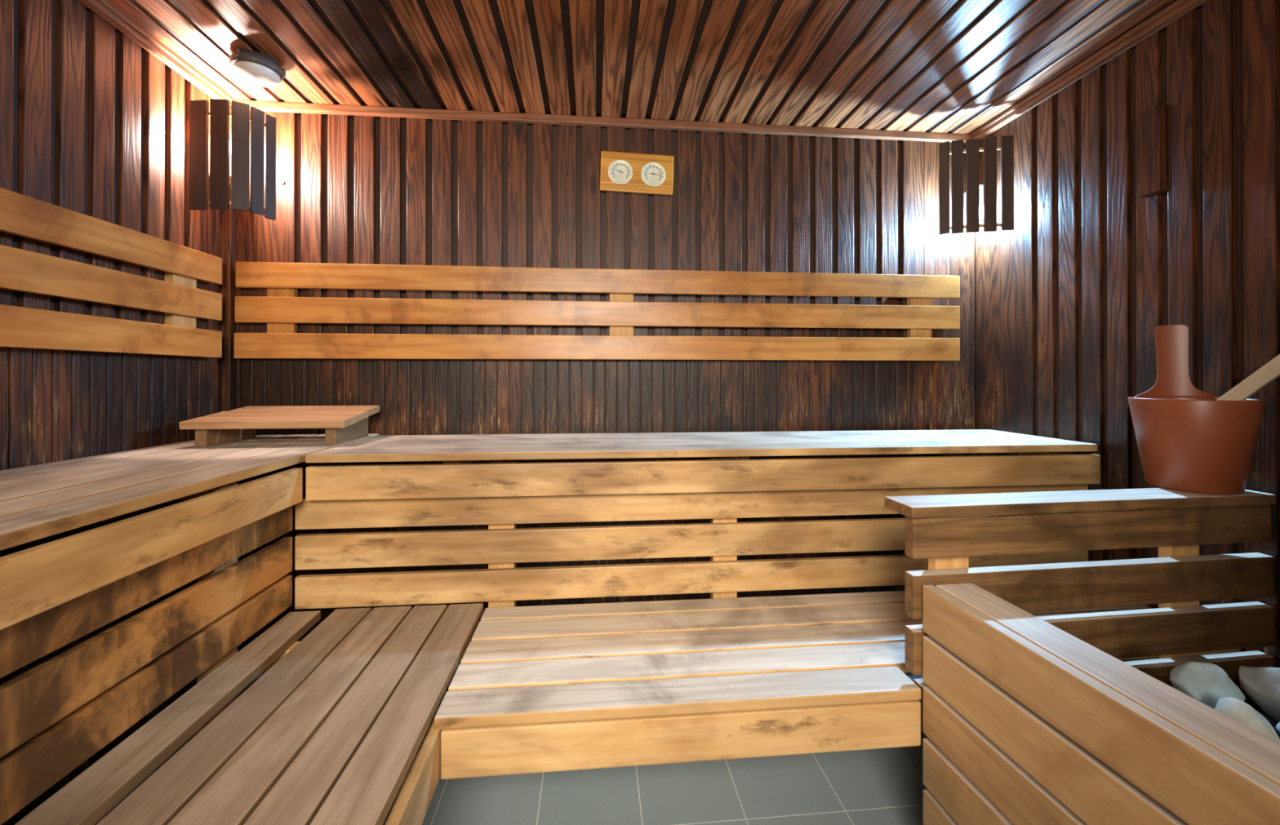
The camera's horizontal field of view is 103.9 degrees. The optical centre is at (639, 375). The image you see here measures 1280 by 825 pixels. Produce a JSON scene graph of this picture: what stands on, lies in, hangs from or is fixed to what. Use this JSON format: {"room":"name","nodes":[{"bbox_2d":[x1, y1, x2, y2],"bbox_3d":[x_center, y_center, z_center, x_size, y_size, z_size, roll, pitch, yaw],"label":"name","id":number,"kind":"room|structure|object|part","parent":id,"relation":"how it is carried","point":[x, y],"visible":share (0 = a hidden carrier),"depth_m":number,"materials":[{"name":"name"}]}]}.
{"room":"spa","nodes":[
{"label":"spa","id":0,"kind":"room"},
{"bbox_2d":[0,0,221,824],"bbox_3d":[-1.617,0.023,0.680,0.080,2.333,2.940,0,0,-5],"label":"wall","id":1,"kind":"structure","parent":0,"point":[94,124],"depth_m":1.52,"materials":[{"name":"brown wood"}]},
{"bbox_2d":[0,187,222,357],"bbox_3d":[-1.554,-0.269,0.725,0.052,0.392,2.497,0,0,-5],"label":"backrest","id":2,"kind":"object","parent":1,"relation":"attached to","point":[178,296],"visible":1,"depth_m":1.48,"materials":[{"name":"brown wood"}]},
{"bbox_2d":[77,0,234,106],"bbox_3d":[-1.554,-1.117,0.689,0.047,0.033,2.780,0,0,-5],"label":"trim","id":3,"kind":"structure","parent":1,"relation":"attached to","point":[104,9],"depth_m":1.69,"materials":[{"name":"brown wood"}]},
{"bbox_2d":[189,98,275,220],"bbox_3d":[-1.551,-0.802,1.931,0.275,0.399,0.231,0,0,-5],"label":"lamp","id":4,"kind":"object","parent":1,"relation":"attached to","point":[246,163],"visible":1,"depth_m":1.83,"materials":[{"name":"brown wood"}]},
{"bbox_2d":[208,153,231,185],"bbox_3d":[-1.645,-0.819,1.992,0.101,0.093,0.092,0,0,-5],"label":"bulb","id":5,"kind":"object","parent":4,"relation":"attached to","point":[229,153],"depth_m":1.96,"materials":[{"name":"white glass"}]},
{"bbox_3d":[-1.612,-0.896,1.969,0.046,0.046,0.046,0,0,-5],"label":"bulb","id":6,"kind":"part","parent":4,"relation":"part of","materials":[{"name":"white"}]},
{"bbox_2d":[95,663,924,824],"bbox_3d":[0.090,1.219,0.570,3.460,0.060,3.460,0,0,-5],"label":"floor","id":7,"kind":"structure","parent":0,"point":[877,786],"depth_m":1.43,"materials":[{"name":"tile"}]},
{"bbox_2d":[0,433,380,824],"bbox_3d":[-1.268,0.715,0.743,0.620,0.950,2.688,0,0,-5],"label":"bench","id":8,"kind":"object","parent":7,"relation":"on","point":[56,714],"visible":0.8,"depth_m":1.03,"materials":[{"name":"brown wood"}]},
{"bbox_3d":[-1.114,0.742,1.323,0.043,0.900,0.085,0,0,-5],"label":"support post","id":9,"kind":"part","parent":8,"relation":"part of","materials":[{"name":"brown wood"}]},
{"bbox_2d":[178,405,379,446],"bbox_3d":[-1.295,0.183,1.857,0.525,0.122,0.317,0,0,-5],"label":"headrest cover","id":10,"kind":"object","parent":8,"relation":"on","point":[341,424],"visible":1,"depth_m":1.78,"materials":[{"name":"brown wood"}]},
{"bbox_2d":[14,603,483,824],"bbox_3d":[-0.685,0.958,0.518,0.601,0.464,2.135,0,0,-5],"label":"bench","id":11,"kind":"object","parent":7,"relation":"on","point":[331,731],"visible":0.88,"depth_m":1.02,"materials":[{"name":"brown wood"}]},
{"bbox_3d":[-0.666,1.006,1.431,0.050,0.373,0.050,0,0,-5],"label":"leg","id":12,"kind":"part","parent":11,"relation":"part of","materials":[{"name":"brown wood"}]},
{"bbox_2d":[294,429,1100,609],"bbox_3d":[0.254,0.719,1.902,2.725,0.950,0.506,0,0,-5],"label":"bench","id":13,"kind":"object","parent":7,"relation":"on","point":[501,496],"visible":0.81,"depth_m":1.67,"materials":[{"name":"brown wood"}]},
{"bbox_3d":[-0.461,0.743,1.679,0.085,0.900,0.044,0,0,-5],"label":"support post","id":14,"kind":"part","parent":13,"relation":"part of","materials":[{"name":"brown wood"}]},
{"bbox_3d":[0.291,0.743,1.748,0.085,0.900,0.044,0,0,-5],"label":"support post","id":15,"kind":"part","parent":13,"relation":"part of","materials":[{"name":"brown wood"}]},
{"bbox_3d":[1.571,0.744,1.865,0.085,0.900,0.044,0,0,-5],"label":"support post","id":16,"kind":"part","parent":13,"relation":"part of","materials":[{"name":"brown wood"}]},
{"bbox_2d":[434,591,1240,779],"bbox_3d":[0.588,0.968,1.445,2.128,0.449,0.530,0,0,-5],"label":"bench","id":17,"kind":"object","parent":7,"relation":"on","point":[534,689],"visible":0.73,"depth_m":1.21,"materials":[{"name":"brown wood"}]},
{"bbox_2d":[884,488,1279,824],"bbox_3d":[1.224,0.749,0.507,1.048,0.881,1.737,0,0,-5],"label":"guard","id":18,"kind":"object","parent":7,"relation":"on","point":[1027,719],"visible":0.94,"depth_m":1.13,"materials":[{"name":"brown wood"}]},
{"bbox_3d":[0.773,0.765,1.257,0.090,0.853,0.029,0,0,-7],"label":"guard post","id":19,"kind":"part","parent":18,"relation":"part of","materials":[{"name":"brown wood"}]},
{"bbox_3d":[1.443,0.766,1.342,0.090,0.853,0.029,0,0,-7],"label":"guard post","id":20,"kind":"part","parent":18,"relation":"part of","materials":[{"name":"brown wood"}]},
{"bbox_2d":[1127,324,1266,495],"bbox_3d":[1.527,0.080,1.388,0.256,0.462,0.260,0,0,-5],"label":"bucket","id":21,"kind":"object","parent":18,"relation":"on","point":[1188,440],"visible":1,"depth_m":1.33,"materials":[{"name":"plastic"}]},
{"bbox_3d":[1.578,-0.033,1.475,0.199,0.235,0.078,0,0,30],"label":"bucket handle","id":22,"kind":"part","parent":21,"relation":"part of","materials":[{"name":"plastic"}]},
{"bbox_2d":[1215,354,1279,400],"bbox_3d":[1.581,0.033,1.314,0.076,0.389,0.364,0,0,-20],"label":"ladle","id":23,"kind":"object","parent":21,"relation":"in","point":[1270,371],"visible":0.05,"depth_m":1.31,"materials":[{"name":"brown wood"}]},
{"bbox_2d":[1236,685,1279,738],"bbox_3d":[1.221,0.940,0.825,0.560,0.500,0.560,0,0,-5],"label":"heater","id":24,"kind":"object","parent":7,"relation":"on","point":[1248,700],"visible":0.02,"depth_m":1.11,"materials":[{"name":"black metal"}]},
{"bbox_2d":[1214,697,1279,742],"bbox_3d":[1.070,0.624,0.895,0.082,0.090,0.091,0,0,17],"label":"stone","id":25,"kind":"object","parent":24,"relation":"on","point":[1238,710],"visible":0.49,"depth_m":0.88,"materials":[{"name":"grey stone"}]},
{"bbox_2d":[1238,666,1279,723],"bbox_3d":[1.275,0.629,0.994,0.124,0.103,0.112,0,0,-40],"label":"stone","id":26,"kind":"object","parent":24,"relation":"on","point":[1261,684],"visible":1,"depth_m":0.99,"materials":[{"name":"grey stone"}]},
{"bbox_2d":[1257,711,1279,735],"bbox_3d":[1.246,0.710,1.028,0.077,0.058,0.064,0,0,30],"label":"stone","id":27,"kind":"object","parent":24,"relation":"on","point":[1271,722],"visible":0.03,"depth_m":1.00,"materials":[{"name":"grey stone"}]},
{"bbox_2d":[1275,722,1279,733],"bbox_3d":[1.154,0.610,0.858,0.099,0.066,0.079,0,0,-33],"label":"stone","id":28,"kind":"object","parent":24,"relation":"on","point":[1277,726],"visible":1,"depth_m":0.88,"materials":[{"name":"grey stone"}]},
{"bbox_3d":[1.130,0.712,1.031,0.068,0.062,0.074,0,0,-5],"label":"stone","id":29,"kind":"object","parent":24,"relation":"on","visible":0},
{"bbox_2d":[1169,661,1245,709],"bbox_3d":[1.131,0.629,0.994,0.114,0.104,0.095,0,0,-5],"label":"stone","id":30,"kind":"object","parent":29,"relation":"on","point":[1206,683],"visible":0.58,"depth_m":0.98,"materials":[{"name":"grey stone"}]},
{"bbox_2d":[235,111,975,652],"bbox_3d":[-0.064,0.029,2.257,3.460,2.333,0.080,0,0,-5],"label":"wall","id":31,"kind":"structure","parent":0,"point":[355,189],"depth_m":2.21,"materials":[{"name":"brown wood"}]},
{"bbox_2d":[220,106,236,482],"bbox_3d":[-1.684,0.050,2.051,0.036,2.290,0.036,0,0,-5],"label":"trim","id":32,"kind":"structure","parent":31,"relation":"attached to","point":[228,217],"depth_m":2.04,"materials":[{"name":"brown wood"}]},
{"bbox_2d":[279,179,284,184],"bbox_3d":[-1.492,-0.805,2.086,0.019,0.019,0.007,0,0,-5],"label":"screw","id":33,"kind":"object","parent":31,"relation":"attached to","point":[281,181],"visible":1,"depth_m":2.09,"materials":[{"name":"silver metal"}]},
{"bbox_2d":[233,262,959,360],"bbox_3d":[-0.085,-0.264,2.192,3.129,0.392,0.048,0,0,-5],"label":"backrest","id":34,"kind":"object","parent":31,"relation":"attached to","point":[282,309],"visible":1,"depth_m":2.15,"materials":[{"name":"brown wood"}]},
{"bbox_2d":[234,99,972,143],"bbox_3d":[-0.059,-1.111,2.208,3.234,0.033,0.026,0,0,-5],"label":"trim","id":35,"kind":"structure","parent":31,"relation":"attached to","point":[264,106],"depth_m":2.19,"materials":[{"name":"brown wood"}]},
{"bbox_2d":[600,151,673,195],"bbox_3d":[-0.012,-0.892,2.208,0.327,0.184,0.032,0,0,-5],"label":"thermometer","id":36,"kind":"object","parent":31,"relation":"attached to","point":[620,172],"visible":1,"depth_m":2.20,"materials":[{"name":"brown wood"}]},
{"bbox_2d":[106,0,1176,134],"bbox_3d":[0.066,-1.173,0.838,3.460,0.080,2.940,0,0,-5],"label":"ceiling","id":37,"kind":"structure","parent":0,"point":[936,66],"depth_m":1.75,"materials":[{"name":"brown wood"}]},
{"bbox_2d":[229,48,285,87],"bbox_3d":[-1.375,-1.091,1.800,0.156,0.076,0.160,0,0,-5],"label":"ceiling lamp","id":38,"kind":"object","parent":37,"relation":"attached to","point":[257,68],"visible":1,"depth_m":1.76,"materials":[{"name":"white glass"}]},
{"bbox_3d":[-1.376,-1.070,1.802,0.136,0.034,0.136,0,0,-5],"label":"lamp glass","id":39,"kind":"part","parent":38,"relation":"part of","materials":[{"name":"beige glass"}]},
{"bbox_2d":[975,0,1279,667],"bbox_3d":[1.749,0.024,0.987,0.080,2.333,2.940,0,0,-5],"label":"wall","id":40,"kind":"structure","parent":0,"point":[1071,300],"depth_m":1.68,"materials":[{"name":"brown wood"}]},
{"bbox_2d":[938,135,1013,235],"bbox_3d":[1.454,-0.819,2.238,0.280,0.405,0.239,0,0,-5],"label":"lamp","id":41,"kind":"object","parent":40,"relation":"attached to","point":[977,195],"visible":1,"depth_m":2.16,"materials":[{"name":"brown wood"}]},
{"bbox_2d":[964,184,983,207],"bbox_3d":[1.561,-0.819,2.320,0.051,0.093,0.094,0,0,-5],"label":"bulb","id":42,"kind":"object","parent":41,"relation":"attached to","point":[981,186],"depth_m":2.28,"materials":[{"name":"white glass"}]},
{"bbox_3d":[1.558,-0.743,2.293,0.046,0.046,0.046,0,0,-5],"label":"bulb","id":43,"kind":"part","parent":41,"relation":"part of","materials":[{"name":"white glass"}]},
{"bbox_2d":[970,0,1208,141],"bbox_3d":[1.686,-1.116,0.985,0.047,0.033,2.780,0,0,-5],"label":"trim","id":44,"kind":"structure","parent":40,"relation":"attached to","point":[1177,9],"depth_m":1.76,"materials":[{"name":"brown wood"}]},
{"bbox_2d":[1138,104,1171,197],"bbox_3d":[1.633,-0.709,1.591,0.041,0.267,0.062,0,0,-5],"label":"wooden block","id":45,"kind":"object","parent":40,"relation":"attached to","point":[1155,123],"visible":1,"depth_m":1.57,"materials":[{"name":"brown wood"}]}
]}

